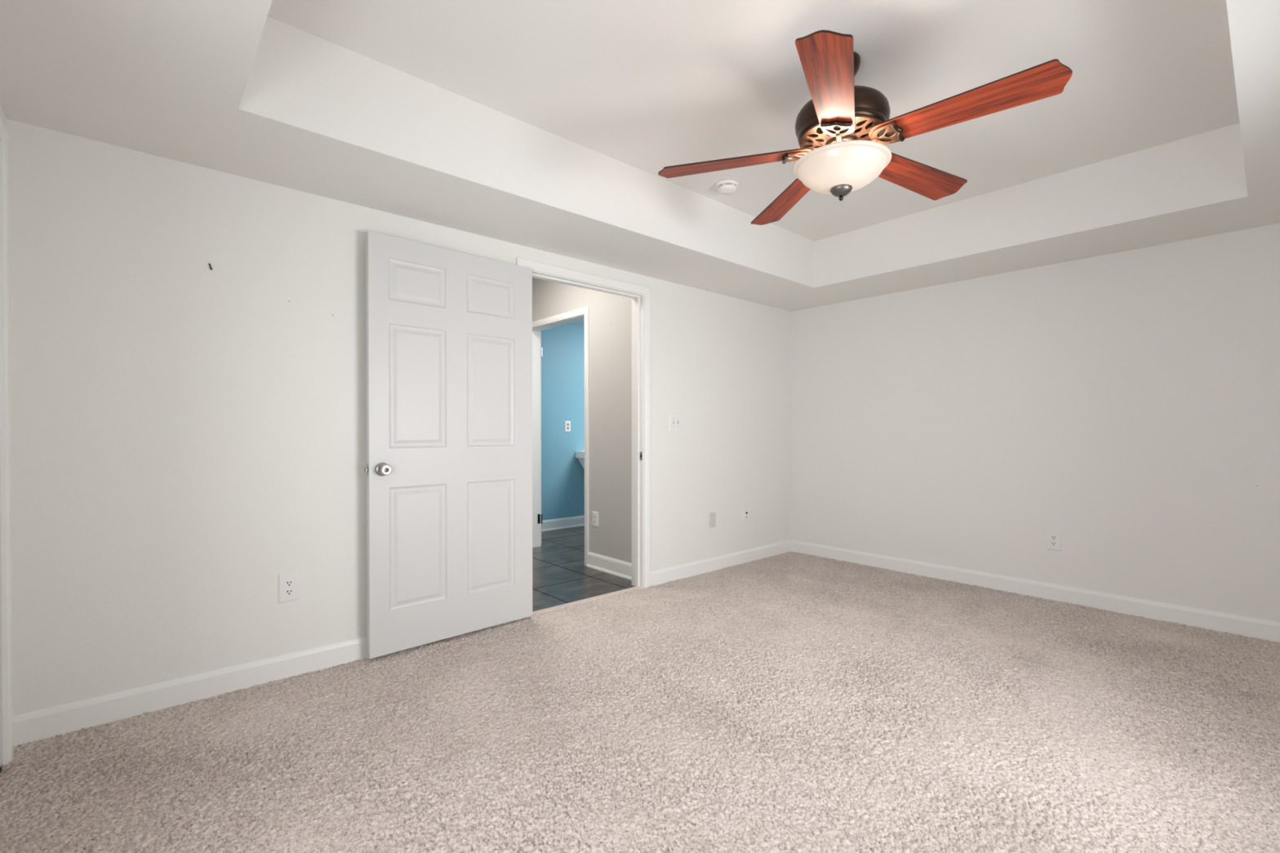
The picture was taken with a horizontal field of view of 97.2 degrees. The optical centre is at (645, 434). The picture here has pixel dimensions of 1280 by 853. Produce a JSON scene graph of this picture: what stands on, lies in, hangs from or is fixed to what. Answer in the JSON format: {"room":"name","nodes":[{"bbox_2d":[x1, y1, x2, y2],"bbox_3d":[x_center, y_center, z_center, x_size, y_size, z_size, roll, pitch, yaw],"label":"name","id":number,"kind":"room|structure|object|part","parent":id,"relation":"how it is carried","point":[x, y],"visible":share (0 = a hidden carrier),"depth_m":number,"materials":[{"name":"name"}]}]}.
{"room":"empty bedroom","nodes":[
{"label":"empty bedroom","id":0,"kind":"room"},
{"bbox_2d":[0,105,6,768],"bbox_3d":[-1.102,-0.205,0.630,0.120,2.700,3.470,0,1,-42],"label":"wall","id":1,"kind":"structure","parent":0,"point":[2,114],"depth_m":1.91,"materials":[{"name":"white paint"}]},
{"bbox_2d":[0,616,1,765],"bbox_3d":[-1.863,0.067,1.538,0.035,2.026,0.793,0,1,-42],"label":"door","id":2,"kind":"structure","parent":1,"relation":"in","point":[0,616],"depth_m":1.84,"materials":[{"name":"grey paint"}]},
{"bbox_2d":[0,115,13,768],"bbox_3d":[-1.886,0.043,1.518,0.136,2.114,0.919,0,1,-42],"label":"door frame","id":3,"kind":"structure","parent":1,"relation":"attached to","point":[6,544],"depth_m":1.86,"materials":[{"name":"paint"}]},
{"bbox_2d":[5,118,791,715],"bbox_3d":[-0.484,-0.229,3.596,5.002,2.700,0.120,0,1,-42],"label":"wall","id":4,"kind":"structure","parent":0,"point":[188,437],"depth_m":2.35,"materials":[{"name":"white paint"}]},
{"bbox_2d":[13,619,517,746],"bbox_3d":[-1.480,1.035,2.624,1.969,0.112,0.014,0,1,-42],"label":"baseboard","id":5,"kind":"structure","parent":4,"relation":"attached to","point":[48,722],"depth_m":2.26,"materials":[{"name":"paint"}]},
{"bbox_2d":[278,571,299,603],"bbox_3d":[-1.594,0.684,2.523,0.080,0.127,0.008,0,1,-42],"label":"electrical outlet","id":6,"kind":"object","parent":4,"relation":"attached to","point":[289,583],"visible":1,"depth_m":2.52,"materials":[{"name":"white plastic"}]},
{"bbox_2d":[284,588,293,595],"bbox_3d":[-1.592,0.704,2.521,0.034,0.029,0.002,0,1,-42],"label":"receptacle","id":7,"kind":"object","parent":6,"relation":"attached to","point":[287,591],"depth_m":2.52,"materials":[{"name":"white plastic"}]},
{"bbox_2d":[284,580,293,586],"bbox_3d":[-1.592,0.665,2.520,0.034,0.029,0.002,0,1,-42],"label":"receptacle","id":8,"kind":"object","parent":6,"relation":"attached to","point":[287,583],"depth_m":2.52,"materials":[{"name":"white plastic"}]},
{"bbox_2d":[364,230,532,658],"bbox_3d":[-0.978,0.048,2.973,0.924,2.028,0.098,0,1,-45],"label":"door","id":9,"kind":"structure","parent":4,"relation":"in","point":[448,469],"depth_m":2.93,"materials":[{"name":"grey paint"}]},
{"bbox_3d":[-1.319,0.166,2.679,0.002,0.056,0.026,0,1,-44],"label":"latch plate","id":10,"kind":"part","parent":9,"relation":"part of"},
{"bbox_3d":[-1.260,0.166,2.704,0.065,0.065,0.011,0,1,-44],"label":"knob","id":11,"kind":"part","parent":9,"relation":"part of","materials":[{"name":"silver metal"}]},
{"bbox_3d":[-1.239,0.166,2.683,0.053,0.053,0.050,0,1,-44],"label":"knob","id":12,"kind":"part","parent":9,"relation":"part of","materials":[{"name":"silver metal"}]},
{"bbox_2d":[515,257,650,620],"bbox_3d":[-0.396,0.026,3.667,1.047,2.114,0.136,0,1,-42],"label":"door frame","id":13,"kind":"structure","parent":4,"relation":"attached to","point":[640,295],"depth_m":3.95,"materials":[{"name":"paint"}]},
{"bbox_2d":[525,586,642,617],"bbox_3d":[-0.379,1.077,3.656,0.927,0.012,0.050,0,1,-42],"label":"threshold","id":14,"kind":"object","parent":4,"relation":"attached to","point":[566,605],"visible":0.66,"depth_m":3.63,"materials":[{"name":"beige wood"}]},
{"bbox_2d":[669,413,681,431],"bbox_3d":[0.227,-0.092,4.144,0.124,0.127,0.017,0,1,-42],"label":"light switch","id":15,"kind":"object","parent":4,"relation":"attached to","point":[675,420],"visible":1,"depth_m":4.14,"materials":[{"name":"white plastic"}]},
{"bbox_2d":[709,511,715,528],"bbox_3d":[0.529,0.670,4.428,0.076,0.118,0.007,0,1,-42],"label":"blank wall plate","id":16,"kind":"object","parent":4,"relation":"attached to","point":[712,515],"visible":1,"depth_m":4.42,"materials":[{"name":"grey plastic"}]},
{"bbox_2d":[650,539,791,586],"bbox_3d":[0.682,1.020,4.564,1.746,0.112,0.014,0,1,-42],"label":"baseboard","id":17,"kind":"structure","parent":4,"relation":"attached to","point":[663,575],"depth_m":4.44,"materials":[{"name":"paint"}]},
{"bbox_2d":[742,508,748,522],"bbox_3d":[0.839,0.675,4.702,0.072,0.114,0.013,0,1,-42],"label":"cable jack","id":18,"kind":"object","parent":4,"relation":"attached to","point":[745,511],"visible":1,"depth_m":4.70,"materials":[{"name":"white plastic"}]},
{"bbox_2d":[541,323,584,520],"bbox_3d":[-0.419,-0.131,6.880,2.880,2.450,0.100,0,1,-42],"label":"wall","id":19,"kind":"structure","parent":0,"point":[562,358],"depth_m":6.35,"materials":[{"name":"blue paint"}]},
{"bbox_2d":[541,515,584,532],"bbox_3d":[-0.411,0.996,6.813,2.770,0.118,0.026,0,1,-42],"label":"baseboard","id":20,"kind":"structure","parent":19,"relation":"attached to","point":[578,521],"depth_m":6.35,"materials":[{"name":"paint"}]},
{"bbox_2d":[564,421,570,431],"bbox_3d":[-0.879,-0.094,6.396,0.076,0.122,0.008,0,1,-42],"label":"electrical outlet","id":21,"kind":"object","parent":19,"relation":"attached to","point":[567,424],"visible":1,"depth_m":6.39,"materials":[{"name":"white plastic"}]},
{"bbox_2d":[575,450,584,469],"bbox_3d":[-0.373,0.625,6.445,0.600,0.870,0.620,0,1,-42],"label":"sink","id":22,"kind":"object","parent":19,"relation":"attached to","point":[580,455],"visible":0.02,"depth_m":6.43,"materials":[{"name":"white ceramic"}]},
{"bbox_2d":[572,320,584,325],"bbox_3d":[0.346,-1.306,6.019,2.880,0.085,2.390,0,1,-42],"label":"ceiling","id":23,"kind":"structure","parent":0,"point":[581,322],"depth_m":6.39,"materials":[{"name":"white paint"}]},
{"bbox_2d":[532,277,631,563],"bbox_3d":[-1.269,-0.220,5.580,0.120,2.650,3.880,0,1,-42],"label":"wall","id":24,"kind":"structure","parent":0,"point":[610,314],"depth_m":4.40,"materials":[{"name":"grey paint"}]},
{"bbox_2d":[541,347,542,524],"bbox_3d":[-1.085,0.037,5.731,0.043,2.026,0.707,0,0,-13],"label":"door","id":25,"kind":"structure","parent":24,"relation":"in","point":[541,348],"depth_m":5.39,"materials":[{"name":"grey paint"}]},
{"bbox_2d":[532,306,589,566],"bbox_3d":[-0.748,0.014,5.002,0.152,2.112,1.006,0,1,-42],"label":"door frame","id":26,"kind":"structure","parent":24,"relation":"attached to","point":[580,314],"depth_m":5.31,"materials":[{"name":"paint"}]},
{"bbox_2d":[592,511,598,527],"bbox_3d":[-0.403,0.678,4.526,0.008,0.118,0.078,0,1,-42],"label":"electrical outlet","id":27,"kind":"object","parent":24,"relation":"attached to","point":[595,514],"visible":1,"depth_m":4.52,"materials":[{"name":"white plastic"}]},
{"bbox_2d":[586,551,631,580],"bbox_3d":[-0.253,1.016,4.348,0.026,0.118,0.642,0,1,-42],"label":"baseboard","id":28,"kind":"structure","parent":24,"relation":"attached to","point":[622,569],"depth_m":4.37,"materials":[{"name":"paint"}]},
{"bbox_2d":[532,525,635,612],"bbox_3d":[-0.732,1.086,6.026,4.500,0.050,3.950,0,1,-42],"label":"floor","id":29,"kind":"structure","parent":0,"point":[560,574],"depth_m":4.32,"materials":[{"name":"tile"}]},
{"bbox_2d":[0,551,1279,852],"bbox_3d":[0.714,1.092,2.271,4.762,0.022,3.470,0,1,-42],"label":"floor","id":30,"kind":"structure","parent":0,"point":[789,702],"depth_m":2.00,"materials":[{"name":"beige carpet"}]},
{"bbox_2d":[0,0,1279,311],"bbox_3d":[0.715,-1.296,2.252,4.762,0.399,3.470,0,1,-42],"label":"ceiling","id":31,"kind":"structure","parent":0,"point":[549,126],"depth_m":2.31,"materials":[{"name":"white paint"}]},
{"bbox_2d":[715,178,738,195],"bbox_3d":[0.475,-1.431,3.271,0.136,0.048,0.136,0,1,-42],"label":"smoke detector","id":32,"kind":"object","parent":31,"relation":"attached to","point":[726,186],"visible":1,"depth_m":3.23,"materials":[{"name":"white plastic"}]},
{"bbox_2d":[657,29,1072,225],"bbox_3d":[0.803,-1.178,2.178,1.354,0.535,1.351,0,1,-42],"label":"ceiling fan","id":33,"kind":"object","parent":31,"relation":"hanging from","point":[842,132],"visible":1,"depth_m":2.04,"materials":[{"name":"brown wood"}]},
{"bbox_3d":[0.352,-1.082,2.245,0.608,0.036,0.155,-5,0,7],"label":"blade","id":34,"kind":"part","parent":33,"relation":"part of","materials":[{"name":"brown wood"}]},
{"bbox_3d":[0.666,-1.094,2.595,0.155,0.036,0.608,0,-3,-13],"label":"blade","id":35,"kind":"part","parent":33,"relation":"part of","materials":[{"name":"brown wood"}]},
{"bbox_3d":[0.599,-1.105,1.810,0.155,0.036,0.608,0,2,23],"label":"blade","id":36,"kind":"part","parent":33,"relation":"part of","materials":[{"name":"brown wood"}]},
{"bbox_3d":[0.726,-1.101,2.108,0.025,0.037,0.102,0,2,23],"label":"iron arm","id":37,"kind":"part","parent":33,"relation":"part of","materials":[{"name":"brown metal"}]},
{"bbox_3d":[0.762,-1.006,2.193,0.360,0.102,0.360,0,1,-42],"label":"lamp shade","id":38,"kind":"part","parent":33,"relation":"part of","materials":[{"name":"white glass"}]},
{"bbox_3d":[0.830,-1.102,2.131,0.102,0.037,0.025,2,1,42],"label":"iron arm","id":39,"kind":"part","parent":33,"relation":"part of","materials":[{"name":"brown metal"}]},
{"bbox_3d":[1.126,-1.101,2.390,0.608,0.036,0.155,2,-1,-28],"label":"blade","id":40,"kind":"part","parent":33,"relation":"part of","materials":[{"name":"brown wood"}]},
{"bbox_3d":[1.072,-1.109,1.916,0.608,0.036,0.155,2,1,42],"label":"blade","id":41,"kind":"part","parent":33,"relation":"part of","materials":[{"name":"brown wood"}]},
{"bbox_2d":[790,222,1279,622],"bbox_3d":[2.571,-0.230,3.846,0.120,2.700,3.590,0,1,-42],"label":"wall","id":42,"kind":"structure","parent":0,"point":[1125,405],"depth_m":3.62,"materials":[{"name":"white paint"}]},
{"bbox_2d":[791,539,1279,642],"bbox_3d":[2.486,1.026,3.851,0.014,0.112,3.456,0,1,-42],"label":"baseboard","id":43,"kind":"structure","parent":42,"relation":"attached to","point":[1250,627],"depth_m":3.60,"materials":[{"name":"paint"}]},
{"bbox_2d":[1046,529,1061,551],"bbox_3d":[2.655,0.689,3.664,0.008,0.127,0.080,0,1,-42],"label":"electrical outlet","id":44,"kind":"object","parent":42,"relation":"attached to","point":[1053,538],"visible":1,"depth_m":3.66,"materials":[{"name":"white plastic"}]},
{"bbox_2d":[1050,541,1057,546],"bbox_3d":[2.653,0.708,3.662,0.002,0.029,0.034,0,1,-42],"label":"receptacle","id":45,"kind":"object","parent":44,"relation":"attached to","point":[1052,543],"depth_m":3.66,"materials":[{"name":"white plastic"}]},
{"bbox_2d":[1050,535,1057,539],"bbox_3d":[2.653,0.669,3.662,0.002,0.029,0.034,0,1,-42],"label":"receptacle","id":46,"kind":"object","parent":44,"relation":"attached to","point":[1052,537],"depth_m":3.66,"materials":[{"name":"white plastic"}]}
]}

